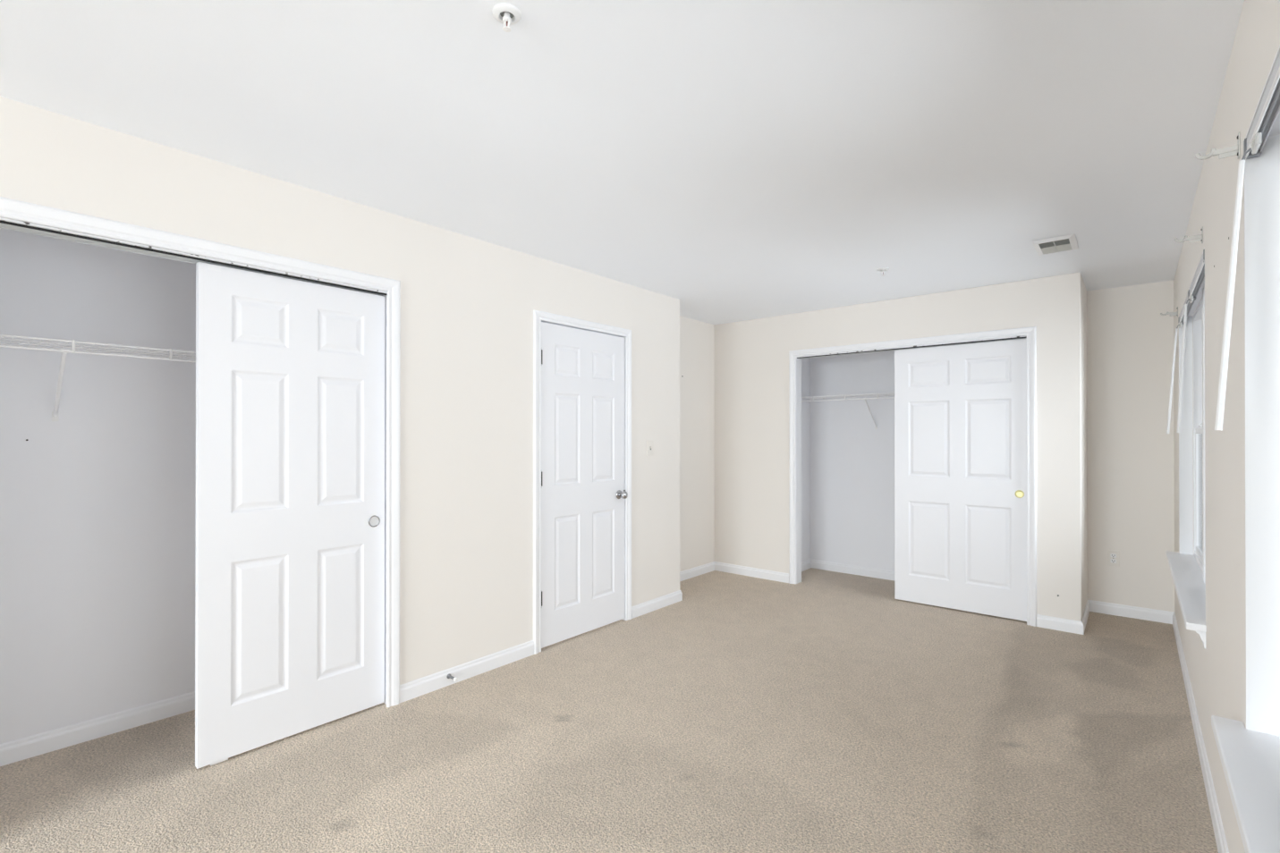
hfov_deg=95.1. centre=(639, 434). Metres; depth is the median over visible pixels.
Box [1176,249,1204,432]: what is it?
blind headrail
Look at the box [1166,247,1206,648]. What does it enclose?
window
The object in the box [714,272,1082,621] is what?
wall
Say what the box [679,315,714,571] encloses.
wall
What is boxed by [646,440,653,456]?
light switch
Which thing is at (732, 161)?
ceiling
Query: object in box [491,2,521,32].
sprinkler
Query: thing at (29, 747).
baseboard
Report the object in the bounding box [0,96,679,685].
wall
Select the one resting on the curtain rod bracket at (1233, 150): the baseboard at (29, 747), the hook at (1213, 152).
the hook at (1213, 152)
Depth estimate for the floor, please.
2.46 m
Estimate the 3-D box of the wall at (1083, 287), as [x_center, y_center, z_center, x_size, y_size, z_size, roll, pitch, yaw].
[3.186,0.129,4.285,0.110,2.440,0.575,0,0,40]
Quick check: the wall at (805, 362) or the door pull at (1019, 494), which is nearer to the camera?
the door pull at (1019, 494)
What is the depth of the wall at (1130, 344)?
4.41 m
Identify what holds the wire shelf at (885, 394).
attached to the wall at (1130, 344)
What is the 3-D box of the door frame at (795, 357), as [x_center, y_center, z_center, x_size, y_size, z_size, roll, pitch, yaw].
[2.099,0.297,4.743,1.865,2.105,0.127,0,0,40]
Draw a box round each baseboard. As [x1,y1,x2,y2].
[0,691,194,766]
[399,640,534,703]
[631,561,789,618]
[801,559,894,580]
[1036,600,1229,852]
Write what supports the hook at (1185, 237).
on the curtain rod bracket at (1196, 238)
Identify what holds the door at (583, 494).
in the wall at (468, 304)
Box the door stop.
[446,673,457,681]
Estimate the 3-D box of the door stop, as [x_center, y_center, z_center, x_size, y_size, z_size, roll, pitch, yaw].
[-0.993,1.295,3.106,0.075,0.026,0.026,0,0,40]
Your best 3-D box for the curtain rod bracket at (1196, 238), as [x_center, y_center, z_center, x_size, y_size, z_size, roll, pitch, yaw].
[2.259,-0.811,2.414,0.087,0.064,0.024,0,0,40]
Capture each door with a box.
[194,262,384,769]
[541,322,627,648]
[894,338,1026,621]
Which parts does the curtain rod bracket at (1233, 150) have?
arm, wall plate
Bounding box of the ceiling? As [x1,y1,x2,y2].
[0,0,1244,324]
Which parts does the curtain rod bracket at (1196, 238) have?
arm, wall plate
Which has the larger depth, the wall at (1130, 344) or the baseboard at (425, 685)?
the wall at (1130, 344)
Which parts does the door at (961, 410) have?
finger pull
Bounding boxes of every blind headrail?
[1166,291,1195,433]
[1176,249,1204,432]
[1214,51,1279,430]
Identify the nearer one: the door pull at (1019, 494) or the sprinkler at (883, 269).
the sprinkler at (883, 269)
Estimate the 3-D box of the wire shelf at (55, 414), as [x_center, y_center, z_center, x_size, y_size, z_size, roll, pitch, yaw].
[-2.151,-0.215,2.649,0.320,0.326,1.969,0,0,40]
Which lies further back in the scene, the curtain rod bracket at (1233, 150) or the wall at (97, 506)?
the wall at (97, 506)
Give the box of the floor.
[0,567,1218,852]
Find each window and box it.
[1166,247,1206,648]
[1211,44,1279,852]
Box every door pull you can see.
[369,517,378,525]
[1016,491,1023,497]
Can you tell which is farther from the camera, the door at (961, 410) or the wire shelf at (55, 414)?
the door at (961, 410)
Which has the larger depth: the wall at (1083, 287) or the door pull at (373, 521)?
the wall at (1083, 287)
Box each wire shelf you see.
[0,333,195,421]
[801,392,894,429]
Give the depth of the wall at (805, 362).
5.85 m
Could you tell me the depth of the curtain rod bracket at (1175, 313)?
3.78 m
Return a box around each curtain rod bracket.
[1160,306,1178,316]
[1174,226,1203,243]
[1195,131,1240,160]
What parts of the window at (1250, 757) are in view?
sill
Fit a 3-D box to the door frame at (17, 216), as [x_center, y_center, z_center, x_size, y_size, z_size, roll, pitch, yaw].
[-1.776,0.287,2.331,0.127,2.112,1.660,0,0,40]
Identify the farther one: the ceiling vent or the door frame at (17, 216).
the ceiling vent
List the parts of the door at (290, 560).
hanger plate, finger pull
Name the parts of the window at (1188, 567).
sill, frame, sash, glass pane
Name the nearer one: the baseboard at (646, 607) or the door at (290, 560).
the door at (290, 560)
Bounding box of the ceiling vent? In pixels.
[1031,233,1078,255]
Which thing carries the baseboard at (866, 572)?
attached to the wall at (1130, 344)
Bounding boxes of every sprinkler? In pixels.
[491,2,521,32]
[877,267,889,275]
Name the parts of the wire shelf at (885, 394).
rail, rail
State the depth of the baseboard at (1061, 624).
3.84 m
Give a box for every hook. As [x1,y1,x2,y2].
[1174,236,1187,242]
[1195,148,1216,160]
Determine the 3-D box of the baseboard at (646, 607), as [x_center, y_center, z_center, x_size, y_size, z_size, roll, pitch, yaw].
[0.499,1.308,4.916,0.806,0.085,1.707,0,0,40]
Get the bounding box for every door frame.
[0,196,400,707]
[533,309,631,654]
[788,326,1036,627]
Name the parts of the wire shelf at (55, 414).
rail, rail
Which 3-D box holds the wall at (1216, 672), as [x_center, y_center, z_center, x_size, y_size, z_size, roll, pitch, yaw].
[0.803,0.117,0.511,0.140,2.440,9.617,0,0,40]
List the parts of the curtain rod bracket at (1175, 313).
arm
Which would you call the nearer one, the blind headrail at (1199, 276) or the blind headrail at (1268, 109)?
the blind headrail at (1268, 109)
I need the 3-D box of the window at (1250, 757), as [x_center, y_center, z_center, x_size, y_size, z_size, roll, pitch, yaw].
[0.986,0.048,0.777,0.196,1.590,1.880,0,0,40]
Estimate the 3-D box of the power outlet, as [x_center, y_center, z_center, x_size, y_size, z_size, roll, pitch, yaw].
[3.528,0.927,4.364,0.072,0.116,0.009,0,0,40]
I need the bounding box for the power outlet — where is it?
[1107,550,1119,567]
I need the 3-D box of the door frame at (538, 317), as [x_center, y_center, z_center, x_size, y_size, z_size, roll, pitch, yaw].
[-0.398,0.293,3.963,0.127,2.109,0.907,0,0,40]
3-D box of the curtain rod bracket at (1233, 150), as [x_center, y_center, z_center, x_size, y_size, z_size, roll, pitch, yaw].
[1.550,-0.762,1.573,0.087,0.064,0.024,0,0,40]
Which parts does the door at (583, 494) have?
knob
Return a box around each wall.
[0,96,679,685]
[0,228,195,744]
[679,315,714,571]
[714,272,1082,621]
[801,358,810,562]
[810,279,1174,612]
[1081,275,1087,617]
[1173,0,1279,852]
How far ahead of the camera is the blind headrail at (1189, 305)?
3.68 m

